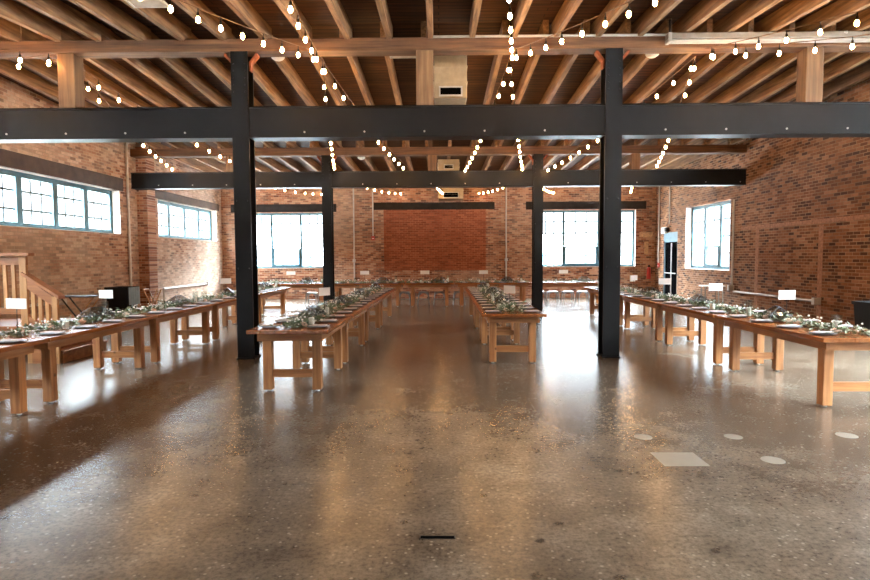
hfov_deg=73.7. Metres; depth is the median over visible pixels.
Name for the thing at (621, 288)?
eucalyptus garland
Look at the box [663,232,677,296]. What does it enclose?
door
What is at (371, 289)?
eucalyptus garland
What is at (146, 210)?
wall pier
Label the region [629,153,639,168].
timber post
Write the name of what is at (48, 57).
string light
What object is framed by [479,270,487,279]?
table number card
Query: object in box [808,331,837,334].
dinner plate
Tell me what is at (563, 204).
lintel
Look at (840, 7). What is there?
rafter
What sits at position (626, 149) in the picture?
timber beam
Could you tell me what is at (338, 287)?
table
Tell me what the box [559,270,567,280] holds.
table number card
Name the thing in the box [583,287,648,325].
table
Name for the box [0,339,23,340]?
folded napkin
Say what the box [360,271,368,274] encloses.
table number card
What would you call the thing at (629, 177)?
steel beam
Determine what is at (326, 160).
steel column
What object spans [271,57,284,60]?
smoke detector
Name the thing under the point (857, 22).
string light
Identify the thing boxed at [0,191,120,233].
trim
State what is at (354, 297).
eucalyptus garland
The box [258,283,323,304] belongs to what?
table
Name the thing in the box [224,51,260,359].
steel column
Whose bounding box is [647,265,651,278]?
fire extinguisher
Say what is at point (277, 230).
building
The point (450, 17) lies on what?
ceiling
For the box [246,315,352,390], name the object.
table
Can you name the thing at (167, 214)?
window
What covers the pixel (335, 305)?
eucalyptus garland
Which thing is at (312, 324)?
folded napkin
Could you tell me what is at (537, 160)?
steel column
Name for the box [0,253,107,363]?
stair
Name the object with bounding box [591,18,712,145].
rafter
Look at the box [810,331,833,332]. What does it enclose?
folded napkin
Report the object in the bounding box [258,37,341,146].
joist
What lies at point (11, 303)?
table number card
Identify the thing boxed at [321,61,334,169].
string light
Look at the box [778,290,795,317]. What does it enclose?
table number card
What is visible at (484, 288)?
eucalyptus garland
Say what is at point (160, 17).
joist
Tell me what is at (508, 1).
string light
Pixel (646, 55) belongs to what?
smoke detector
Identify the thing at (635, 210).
trim
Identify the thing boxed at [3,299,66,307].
conduit pipe
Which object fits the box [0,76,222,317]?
wall
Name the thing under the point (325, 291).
table number card
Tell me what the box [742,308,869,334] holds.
eucalyptus garland
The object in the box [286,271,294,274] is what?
table number card
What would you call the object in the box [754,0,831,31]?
joist
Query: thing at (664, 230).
exit light
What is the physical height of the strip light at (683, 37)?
0.360 m
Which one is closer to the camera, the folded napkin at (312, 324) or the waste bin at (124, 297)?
the folded napkin at (312, 324)
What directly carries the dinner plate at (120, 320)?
on the table at (48, 382)
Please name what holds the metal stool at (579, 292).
on the floor
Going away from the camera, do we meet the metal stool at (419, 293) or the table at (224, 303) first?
the table at (224, 303)
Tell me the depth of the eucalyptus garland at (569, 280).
19.89 m
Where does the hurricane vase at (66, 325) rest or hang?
on the table at (48, 382)
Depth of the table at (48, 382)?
7.25 m
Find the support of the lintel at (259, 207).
attached to the wall at (369, 253)
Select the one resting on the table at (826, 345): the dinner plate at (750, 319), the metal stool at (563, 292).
the dinner plate at (750, 319)
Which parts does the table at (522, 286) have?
leg, leg, leg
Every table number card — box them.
[6,298,26,326]
[99,290,112,312]
[220,278,230,283]
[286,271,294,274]
[319,287,329,313]
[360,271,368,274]
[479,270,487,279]
[504,285,514,308]
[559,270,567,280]
[630,275,637,290]
[659,278,670,293]
[709,283,722,303]
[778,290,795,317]
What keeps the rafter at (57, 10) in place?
attached to the ceiling at (450, 17)
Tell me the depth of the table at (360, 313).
9.46 m
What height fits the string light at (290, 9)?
0.607 m
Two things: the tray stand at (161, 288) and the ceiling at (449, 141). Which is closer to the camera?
the tray stand at (161, 288)
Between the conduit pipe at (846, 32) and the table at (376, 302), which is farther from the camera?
the table at (376, 302)
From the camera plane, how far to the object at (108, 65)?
9.48 m
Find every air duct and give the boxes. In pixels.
[434,55,467,104]
[437,159,459,170]
[438,188,463,200]
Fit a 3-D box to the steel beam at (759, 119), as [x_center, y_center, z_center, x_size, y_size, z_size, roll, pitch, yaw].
[0.005,-2.732,9.481,17.430,0.500,0.300,0,3,0]
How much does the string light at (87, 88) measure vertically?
0.910 m
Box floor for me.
[0,298,869,579]
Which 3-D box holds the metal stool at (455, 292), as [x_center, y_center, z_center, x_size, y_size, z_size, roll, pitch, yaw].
[0.839,0.285,20.363,0.434,0.457,0.438,0,3,0]
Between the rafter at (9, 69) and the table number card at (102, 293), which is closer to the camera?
the table number card at (102, 293)
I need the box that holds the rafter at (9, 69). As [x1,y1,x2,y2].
[0,59,160,148]
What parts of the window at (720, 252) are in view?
hopper frame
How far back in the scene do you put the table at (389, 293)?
15.48 m
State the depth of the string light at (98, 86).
10.89 m
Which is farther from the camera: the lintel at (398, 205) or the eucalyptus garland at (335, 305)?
the lintel at (398, 205)
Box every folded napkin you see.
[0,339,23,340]
[40,331,63,332]
[103,319,121,320]
[309,324,326,325]
[729,314,746,315]
[752,319,771,320]
[778,324,800,325]
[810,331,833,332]
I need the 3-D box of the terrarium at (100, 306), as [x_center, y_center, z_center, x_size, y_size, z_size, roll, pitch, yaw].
[-4.817,0.338,8.252,0.272,0.199,0.392,1,4,25]
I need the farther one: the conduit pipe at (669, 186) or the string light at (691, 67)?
the conduit pipe at (669, 186)
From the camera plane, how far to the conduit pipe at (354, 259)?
23.29 m
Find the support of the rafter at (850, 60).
attached to the ceiling at (450, 17)
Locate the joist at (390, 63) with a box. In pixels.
[380,21,409,146]
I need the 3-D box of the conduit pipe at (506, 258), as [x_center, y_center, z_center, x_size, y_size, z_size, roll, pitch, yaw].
[2.853,-1.966,23.253,0.120,4.500,0.084,0,3,0]
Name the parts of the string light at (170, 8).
bulb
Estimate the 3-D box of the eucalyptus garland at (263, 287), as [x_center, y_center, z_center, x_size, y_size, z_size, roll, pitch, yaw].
[-4.755,-0.072,15.887,0.806,0.143,2.587,-1,3,-4]
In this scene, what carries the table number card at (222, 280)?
on the table at (224, 303)
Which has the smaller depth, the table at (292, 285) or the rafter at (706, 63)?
the rafter at (706, 63)
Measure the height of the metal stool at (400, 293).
0.457 m
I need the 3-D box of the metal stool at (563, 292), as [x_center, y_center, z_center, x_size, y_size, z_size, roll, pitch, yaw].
[4.659,0.267,20.329,0.434,0.457,0.438,0,3,0]
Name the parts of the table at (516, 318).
leg, leg, leg, leg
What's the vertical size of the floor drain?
0.004 m
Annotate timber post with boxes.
[57,53,84,107]
[226,156,232,171]
[416,50,433,104]
[428,155,436,170]
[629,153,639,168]
[796,47,823,101]
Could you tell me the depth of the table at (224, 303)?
11.84 m
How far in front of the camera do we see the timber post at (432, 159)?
16.43 m
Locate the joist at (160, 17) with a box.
[120,0,295,147]
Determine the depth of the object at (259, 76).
11.91 m
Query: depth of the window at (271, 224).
23.55 m
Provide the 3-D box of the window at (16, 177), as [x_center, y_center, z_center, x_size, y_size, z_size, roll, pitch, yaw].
[-8.927,-1.992,13.585,0.090,1.190,4.700,0,3,0]
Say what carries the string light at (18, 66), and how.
hanging from the timber beam at (396, 46)
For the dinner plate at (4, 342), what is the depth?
6.11 m
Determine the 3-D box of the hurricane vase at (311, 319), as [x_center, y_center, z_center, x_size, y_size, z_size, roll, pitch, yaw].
[-1.624,0.372,7.620,0.120,0.170,0.120,0,3,0]
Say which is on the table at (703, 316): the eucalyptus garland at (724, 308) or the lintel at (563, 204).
the eucalyptus garland at (724, 308)
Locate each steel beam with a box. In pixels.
[0,102,869,142]
[131,169,746,189]
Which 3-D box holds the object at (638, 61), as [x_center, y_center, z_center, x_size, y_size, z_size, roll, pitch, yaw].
[3.761,-4.199,12.926,0.093,0.666,7.350,0,3,0]
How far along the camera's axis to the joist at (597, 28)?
8.50 m
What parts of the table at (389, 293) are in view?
leg, leg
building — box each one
[257,224,322,265]
[543,234,718,265]
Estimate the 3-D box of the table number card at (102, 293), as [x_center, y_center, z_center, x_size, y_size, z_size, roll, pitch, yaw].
[-4.924,0.206,8.688,0.242,0.415,0.078,0,3,12]
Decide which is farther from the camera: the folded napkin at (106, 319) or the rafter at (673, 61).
the rafter at (673, 61)
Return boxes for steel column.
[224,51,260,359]
[317,155,336,301]
[528,154,547,311]
[594,48,629,357]
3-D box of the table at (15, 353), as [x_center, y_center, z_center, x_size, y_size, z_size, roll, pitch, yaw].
[-4.799,1.006,5.211,0.998,0.790,2.538,0,3,0]
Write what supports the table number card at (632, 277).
on the table at (591, 290)
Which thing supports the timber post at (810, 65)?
on the steel beam at (759, 119)
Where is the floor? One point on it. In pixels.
(182, 465)
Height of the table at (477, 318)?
0.790 m
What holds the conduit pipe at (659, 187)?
attached to the wall at (788, 179)
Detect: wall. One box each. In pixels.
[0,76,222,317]
[221,187,655,298]
[655,77,869,325]
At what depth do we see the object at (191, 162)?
19.35 m
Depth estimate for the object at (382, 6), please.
8.46 m
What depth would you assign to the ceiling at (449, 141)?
16.39 m
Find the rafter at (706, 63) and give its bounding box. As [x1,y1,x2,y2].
[622,19,753,140]
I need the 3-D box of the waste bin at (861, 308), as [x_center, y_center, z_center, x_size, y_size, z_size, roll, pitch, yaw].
[8.150,0.623,10.584,0.668,0.810,0.640,0,3,0]
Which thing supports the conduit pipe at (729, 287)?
attached to the wall at (788, 179)
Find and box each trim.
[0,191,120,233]
[157,199,216,240]
[562,210,635,266]
[685,208,730,270]
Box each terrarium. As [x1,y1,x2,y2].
[77,306,114,321]
[166,295,190,304]
[299,305,325,316]
[332,295,352,305]
[494,294,508,304]
[639,287,660,295]
[688,294,709,305]
[762,305,792,320]
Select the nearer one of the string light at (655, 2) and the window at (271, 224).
the string light at (655, 2)
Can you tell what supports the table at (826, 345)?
on the floor
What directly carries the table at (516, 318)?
on the floor
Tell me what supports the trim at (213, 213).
attached to the wall at (69, 262)
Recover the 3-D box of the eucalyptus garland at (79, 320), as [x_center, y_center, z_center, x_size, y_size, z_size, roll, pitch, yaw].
[-4.758,0.390,7.745,0.806,0.143,2.587,-1,3,-4]
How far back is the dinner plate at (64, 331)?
6.77 m
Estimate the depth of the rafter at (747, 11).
8.56 m
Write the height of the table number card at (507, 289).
0.415 m
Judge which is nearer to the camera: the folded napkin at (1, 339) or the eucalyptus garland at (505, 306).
the folded napkin at (1, 339)
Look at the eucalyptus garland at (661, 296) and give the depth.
11.87 m
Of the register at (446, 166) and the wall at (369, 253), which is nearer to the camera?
the register at (446, 166)
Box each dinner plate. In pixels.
[0,339,26,343]
[37,331,65,334]
[72,325,96,327]
[101,320,122,322]
[258,325,278,327]
[307,325,328,327]
[750,319,772,322]
[776,325,802,327]
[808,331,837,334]
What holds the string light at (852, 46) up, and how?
hanging from the timber beam at (396, 46)
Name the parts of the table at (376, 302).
leg, leg, leg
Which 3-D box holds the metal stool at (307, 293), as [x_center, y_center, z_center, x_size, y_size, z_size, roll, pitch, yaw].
[-4.321,0.310,20.408,0.434,0.457,0.438,0,3,0]
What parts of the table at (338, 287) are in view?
leg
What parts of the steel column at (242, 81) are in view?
plate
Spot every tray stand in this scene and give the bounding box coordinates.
[61,295,99,316]
[143,288,161,304]
[699,285,725,303]
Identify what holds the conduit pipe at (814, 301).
attached to the wall at (788, 179)
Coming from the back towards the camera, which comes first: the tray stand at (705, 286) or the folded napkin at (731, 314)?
the tray stand at (705, 286)
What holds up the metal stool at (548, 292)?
on the floor
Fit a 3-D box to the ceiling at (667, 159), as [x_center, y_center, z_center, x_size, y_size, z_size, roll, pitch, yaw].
[7.657,-4.323,19.723,0.094,0.456,6.800,0,3,0]
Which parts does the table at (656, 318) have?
leg, leg, leg, leg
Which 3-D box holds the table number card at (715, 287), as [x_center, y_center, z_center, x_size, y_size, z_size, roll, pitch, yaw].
[4.705,0.096,9.732,0.242,0.415,0.078,-1,3,-5]
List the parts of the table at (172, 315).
leg, leg, leg, leg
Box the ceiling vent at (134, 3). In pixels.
[124,0,168,7]
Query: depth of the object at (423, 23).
9.28 m
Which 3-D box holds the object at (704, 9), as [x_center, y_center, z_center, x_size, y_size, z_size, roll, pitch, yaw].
[3.864,-3.241,2.162,0.093,1.357,14.750,0,3,0]
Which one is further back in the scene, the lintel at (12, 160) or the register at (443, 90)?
the lintel at (12, 160)
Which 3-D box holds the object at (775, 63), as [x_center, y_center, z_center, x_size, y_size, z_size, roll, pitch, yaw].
[6.369,-4.211,12.904,0.093,0.666,7.350,0,3,0]
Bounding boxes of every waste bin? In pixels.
[104,286,139,311]
[851,301,869,329]
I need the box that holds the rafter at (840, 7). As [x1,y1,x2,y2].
[795,0,869,31]
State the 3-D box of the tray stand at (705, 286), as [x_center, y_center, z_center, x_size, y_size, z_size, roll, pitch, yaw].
[8.100,0.264,16.975,0.620,0.796,0.400,0,3,6]
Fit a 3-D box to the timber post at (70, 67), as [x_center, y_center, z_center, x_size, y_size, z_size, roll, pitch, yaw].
[-5.954,-3.388,9.494,0.280,0.870,0.260,0,3,0]
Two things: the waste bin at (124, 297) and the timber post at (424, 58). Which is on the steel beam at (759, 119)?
the timber post at (424, 58)
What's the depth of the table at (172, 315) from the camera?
9.72 m
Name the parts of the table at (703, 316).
leg, leg, leg, leg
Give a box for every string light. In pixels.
[0,49,55,64]
[0,54,56,68]
[84,70,259,168]
[84,77,177,170]
[168,0,315,61]
[288,0,317,61]
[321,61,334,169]
[322,60,408,169]
[464,58,509,171]
[507,0,513,59]
[509,61,522,170]
[514,0,657,59]
[545,56,695,170]
[654,57,695,167]
[705,8,869,58]
[708,34,869,59]
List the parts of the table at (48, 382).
leg, leg, leg, leg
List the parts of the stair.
rail, rail, handrail, newel post, support post, sloped rail, sloped rail, sloped handrail, newel post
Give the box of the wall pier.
[135,146,158,305]
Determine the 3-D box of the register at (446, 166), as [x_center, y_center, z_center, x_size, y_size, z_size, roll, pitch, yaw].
[0.424,-3.821,17.994,0.300,0.145,0.029,0,3,0]
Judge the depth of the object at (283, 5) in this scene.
8.49 m
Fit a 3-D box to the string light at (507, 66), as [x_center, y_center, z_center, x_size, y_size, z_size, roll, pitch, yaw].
[1.031,-3.571,12.985,0.054,0.927,6.768,0,3,-3]
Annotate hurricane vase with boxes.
[62,321,68,327]
[309,317,313,323]
[746,307,750,315]
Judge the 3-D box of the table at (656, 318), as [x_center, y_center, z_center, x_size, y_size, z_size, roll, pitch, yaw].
[4.711,0.552,12.332,0.998,0.790,2.448,0,3,1]
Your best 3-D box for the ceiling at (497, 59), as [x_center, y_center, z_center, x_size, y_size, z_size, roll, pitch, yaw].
[1.153,-4.186,12.949,0.093,0.666,7.350,0,3,0]
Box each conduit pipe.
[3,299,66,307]
[125,142,135,285]
[163,282,208,301]
[353,188,355,290]
[372,188,373,235]
[433,31,847,37]
[505,188,507,278]
[658,187,659,262]
[669,186,670,223]
[727,200,734,290]
[732,290,820,304]
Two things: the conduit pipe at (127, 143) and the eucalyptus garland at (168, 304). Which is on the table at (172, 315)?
the eucalyptus garland at (168, 304)
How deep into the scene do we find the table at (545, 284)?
19.53 m
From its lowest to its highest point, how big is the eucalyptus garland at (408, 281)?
0.160 m
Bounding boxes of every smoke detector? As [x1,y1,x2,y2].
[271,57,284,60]
[645,54,658,57]
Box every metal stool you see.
[305,292,319,305]
[399,292,410,304]
[417,292,429,304]
[433,291,444,304]
[453,291,464,304]
[546,291,559,304]
[560,291,574,304]
[575,291,589,304]
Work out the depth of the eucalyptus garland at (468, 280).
19.91 m
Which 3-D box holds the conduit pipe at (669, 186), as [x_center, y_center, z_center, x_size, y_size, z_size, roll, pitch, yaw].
[8.774,-3.285,21.675,0.046,1.650,0.046,1,4,23]
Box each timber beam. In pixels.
[0,36,869,58]
[130,145,746,157]
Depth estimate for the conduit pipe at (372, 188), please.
23.24 m
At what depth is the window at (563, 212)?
23.43 m
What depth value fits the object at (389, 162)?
19.22 m
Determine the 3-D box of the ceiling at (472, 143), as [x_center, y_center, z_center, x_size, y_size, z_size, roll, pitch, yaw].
[1.107,-4.292,19.780,0.094,0.456,6.800,0,3,0]
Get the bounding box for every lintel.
[0,148,122,190]
[155,190,218,210]
[230,204,335,212]
[374,202,494,209]
[526,201,645,209]
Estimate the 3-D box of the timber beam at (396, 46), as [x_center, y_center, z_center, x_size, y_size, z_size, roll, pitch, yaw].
[-0.002,-3.950,9.411,17.430,0.200,0.300,0,3,0]
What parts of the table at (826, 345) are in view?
leg, leg, leg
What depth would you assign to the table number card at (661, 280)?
12.02 m
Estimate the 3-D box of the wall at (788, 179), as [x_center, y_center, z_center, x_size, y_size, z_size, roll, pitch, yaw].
[8.889,-1.901,9.202,0.346,6.000,28.740,0,3,0]
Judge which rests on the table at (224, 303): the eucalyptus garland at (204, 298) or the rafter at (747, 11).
the eucalyptus garland at (204, 298)
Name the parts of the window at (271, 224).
hopper frame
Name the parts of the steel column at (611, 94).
plate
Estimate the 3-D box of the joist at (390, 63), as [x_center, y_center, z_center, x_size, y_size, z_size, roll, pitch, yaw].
[-0.802,-4.177,12.966,0.093,0.666,7.350,0,3,0]
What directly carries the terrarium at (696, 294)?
on the table at (703, 316)
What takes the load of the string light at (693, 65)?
hanging from the timber beam at (396, 46)
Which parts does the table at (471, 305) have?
leg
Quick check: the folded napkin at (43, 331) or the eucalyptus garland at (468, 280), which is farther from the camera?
the eucalyptus garland at (468, 280)
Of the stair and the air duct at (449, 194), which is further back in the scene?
the air duct at (449, 194)
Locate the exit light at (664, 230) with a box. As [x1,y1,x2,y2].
[661,227,668,233]
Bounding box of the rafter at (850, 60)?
[707,52,869,144]
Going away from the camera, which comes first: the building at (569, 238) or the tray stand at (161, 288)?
the tray stand at (161, 288)
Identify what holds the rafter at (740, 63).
attached to the ceiling at (450, 17)
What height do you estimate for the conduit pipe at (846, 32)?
0.114 m
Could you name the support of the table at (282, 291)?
on the floor
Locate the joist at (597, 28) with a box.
[591,0,630,35]
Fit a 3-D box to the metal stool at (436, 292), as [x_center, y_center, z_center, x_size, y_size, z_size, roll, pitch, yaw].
[0.159,0.288,20.369,0.434,0.457,0.438,0,3,0]
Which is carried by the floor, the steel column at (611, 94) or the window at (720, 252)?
the steel column at (611, 94)
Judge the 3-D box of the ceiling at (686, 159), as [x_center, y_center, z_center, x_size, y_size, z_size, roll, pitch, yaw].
[8.312,-4.326,19.717,0.094,0.456,6.800,0,3,0]
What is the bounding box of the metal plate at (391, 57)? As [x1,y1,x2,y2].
[390,56,415,58]
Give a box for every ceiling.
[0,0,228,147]
[0,0,869,171]
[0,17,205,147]
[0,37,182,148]
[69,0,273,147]
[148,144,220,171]
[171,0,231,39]
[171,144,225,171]
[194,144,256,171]
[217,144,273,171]
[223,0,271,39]
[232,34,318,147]
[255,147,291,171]
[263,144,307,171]
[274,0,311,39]
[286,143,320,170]
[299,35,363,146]
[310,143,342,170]
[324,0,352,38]
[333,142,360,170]
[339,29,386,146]
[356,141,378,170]
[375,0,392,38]
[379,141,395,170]
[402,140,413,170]
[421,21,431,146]
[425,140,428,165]
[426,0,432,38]
[447,140,451,158]
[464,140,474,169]
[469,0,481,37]
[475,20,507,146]
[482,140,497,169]
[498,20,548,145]
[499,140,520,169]
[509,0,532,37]
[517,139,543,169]
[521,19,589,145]
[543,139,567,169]
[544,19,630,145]
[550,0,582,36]
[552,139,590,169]
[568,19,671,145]
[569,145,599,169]
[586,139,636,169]
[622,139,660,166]
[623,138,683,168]
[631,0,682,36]
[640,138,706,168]
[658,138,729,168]
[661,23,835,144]
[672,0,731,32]
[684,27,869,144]
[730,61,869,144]
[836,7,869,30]
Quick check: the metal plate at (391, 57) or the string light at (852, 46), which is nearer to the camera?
the string light at (852, 46)
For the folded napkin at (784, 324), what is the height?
0.014 m
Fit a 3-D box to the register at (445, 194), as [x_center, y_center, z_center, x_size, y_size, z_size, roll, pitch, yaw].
[0.613,-3.672,22.408,0.600,0.225,0.029,0,3,0]
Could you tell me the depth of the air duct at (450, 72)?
10.40 m
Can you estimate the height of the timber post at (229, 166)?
0.450 m
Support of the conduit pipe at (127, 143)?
attached to the wall at (69, 262)
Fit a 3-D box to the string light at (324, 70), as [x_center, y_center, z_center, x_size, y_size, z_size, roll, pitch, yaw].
[-1.314,-3.567,13.005,0.053,0.911,6.834,0,3,9]
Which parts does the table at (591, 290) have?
leg, leg, leg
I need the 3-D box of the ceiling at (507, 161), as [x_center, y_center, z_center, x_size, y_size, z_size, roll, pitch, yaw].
[2.417,-4.298,19.768,0.094,0.456,6.800,0,3,0]
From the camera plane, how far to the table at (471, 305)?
16.44 m
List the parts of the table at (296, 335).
leg, leg, leg, leg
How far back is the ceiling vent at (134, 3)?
7.61 m
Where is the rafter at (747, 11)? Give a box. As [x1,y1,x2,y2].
[713,0,781,31]
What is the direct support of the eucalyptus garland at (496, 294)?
on the table at (477, 318)
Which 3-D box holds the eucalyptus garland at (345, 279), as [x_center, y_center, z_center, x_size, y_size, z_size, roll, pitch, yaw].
[-2.327,-0.316,19.960,2.606,0.145,0.749,0,3,5]
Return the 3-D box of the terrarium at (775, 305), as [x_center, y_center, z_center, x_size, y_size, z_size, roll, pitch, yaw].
[4.637,0.311,7.855,0.272,0.199,0.392,1,3,15]
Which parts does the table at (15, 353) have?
leg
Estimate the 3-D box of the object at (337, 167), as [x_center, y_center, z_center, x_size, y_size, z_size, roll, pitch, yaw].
[-3.478,-4.270,19.820,0.094,0.456,6.800,0,3,0]
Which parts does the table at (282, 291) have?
leg, leg, leg, leg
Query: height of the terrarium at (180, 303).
0.199 m
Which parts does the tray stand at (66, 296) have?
leg, leg, leg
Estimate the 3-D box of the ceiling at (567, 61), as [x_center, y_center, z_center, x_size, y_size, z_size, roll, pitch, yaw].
[2.457,-4.192,12.938,0.093,0.666,7.350,0,3,0]
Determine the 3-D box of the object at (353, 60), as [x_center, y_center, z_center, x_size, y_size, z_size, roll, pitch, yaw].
[-1.454,-4.174,12.972,0.093,0.666,7.350,0,3,0]
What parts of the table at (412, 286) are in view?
leg, leg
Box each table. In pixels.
[0,315,157,402]
[0,338,47,414]
[100,302,218,362]
[176,294,260,339]
[231,287,290,323]
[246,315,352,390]
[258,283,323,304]
[290,303,372,362]
[326,294,386,341]
[335,282,405,306]
[348,288,396,325]
[405,282,453,305]
[454,282,531,305]
[464,287,503,324]
[468,294,523,339]
[474,302,546,362]
[530,281,597,303]
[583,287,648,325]
[620,294,698,340]
[655,302,767,364]
[715,315,869,406]
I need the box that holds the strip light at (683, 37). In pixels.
[665,19,869,44]
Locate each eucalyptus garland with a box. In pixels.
[0,308,137,336]
[116,296,195,314]
[190,290,235,301]
[258,279,322,282]
[258,285,277,290]
[269,309,335,327]
[307,298,361,313]
[334,289,375,301]
[335,279,403,282]
[360,285,388,292]
[405,278,454,282]
[454,278,529,282]
[474,284,502,292]
[479,289,512,300]
[486,297,528,312]
[543,278,597,281]
[620,285,640,292]
[630,289,687,300]
[667,297,763,313]
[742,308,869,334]
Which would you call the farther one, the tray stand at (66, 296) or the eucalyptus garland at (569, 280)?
the eucalyptus garland at (569, 280)
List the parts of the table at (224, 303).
leg, leg, leg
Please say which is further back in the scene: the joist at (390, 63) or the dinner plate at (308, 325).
the joist at (390, 63)
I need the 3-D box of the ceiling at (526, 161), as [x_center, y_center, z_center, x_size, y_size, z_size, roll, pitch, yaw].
[3.072,-4.301,19.763,0.094,0.456,6.800,0,3,0]
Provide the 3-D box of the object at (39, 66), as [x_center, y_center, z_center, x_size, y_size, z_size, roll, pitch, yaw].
[-7.322,-4.146,13.023,0.093,0.666,7.350,0,3,0]
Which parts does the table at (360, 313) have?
leg, leg, leg, leg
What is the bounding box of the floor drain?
[419,536,455,538]
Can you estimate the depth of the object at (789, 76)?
11.87 m
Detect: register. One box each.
[439,86,461,95]
[443,192,458,197]
[444,164,453,168]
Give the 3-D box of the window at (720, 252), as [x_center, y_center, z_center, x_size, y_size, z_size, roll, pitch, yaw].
[9.041,-1.733,18.831,0.110,2.130,3.150,0,3,0]
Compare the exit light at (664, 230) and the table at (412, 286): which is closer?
the table at (412, 286)
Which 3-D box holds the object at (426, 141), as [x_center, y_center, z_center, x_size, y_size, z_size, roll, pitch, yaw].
[-0.203,-4.286,19.791,0.094,0.456,6.800,0,3,0]
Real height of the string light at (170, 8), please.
0.604 m
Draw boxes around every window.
[0,168,112,232]
[158,200,211,240]
[257,213,322,267]
[543,210,634,266]
[691,200,730,269]
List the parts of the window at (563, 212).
hopper frame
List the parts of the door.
transom panel, glass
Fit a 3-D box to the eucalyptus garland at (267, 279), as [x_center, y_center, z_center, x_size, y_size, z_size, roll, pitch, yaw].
[-4.943,-0.306,19.971,2.491,0.149,0.804,-1,3,-4]
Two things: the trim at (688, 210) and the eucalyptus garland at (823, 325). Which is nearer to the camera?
the eucalyptus garland at (823, 325)
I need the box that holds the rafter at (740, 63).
[637,21,794,144]
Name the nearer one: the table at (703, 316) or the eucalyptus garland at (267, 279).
the table at (703, 316)
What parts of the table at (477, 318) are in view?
leg, leg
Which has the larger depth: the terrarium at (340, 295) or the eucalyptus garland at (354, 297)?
the eucalyptus garland at (354, 297)
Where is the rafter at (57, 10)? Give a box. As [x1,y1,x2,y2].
[17,0,207,106]
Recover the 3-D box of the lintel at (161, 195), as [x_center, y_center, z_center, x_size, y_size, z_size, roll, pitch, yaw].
[-8.653,-3.110,20.380,0.130,0.270,5.300,0,3,0]
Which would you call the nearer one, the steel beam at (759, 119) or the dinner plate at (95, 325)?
the dinner plate at (95, 325)
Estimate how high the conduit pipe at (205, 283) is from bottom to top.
0.480 m
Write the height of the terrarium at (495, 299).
0.199 m
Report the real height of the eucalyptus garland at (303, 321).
0.159 m
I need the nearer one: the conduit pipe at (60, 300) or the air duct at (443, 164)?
the conduit pipe at (60, 300)

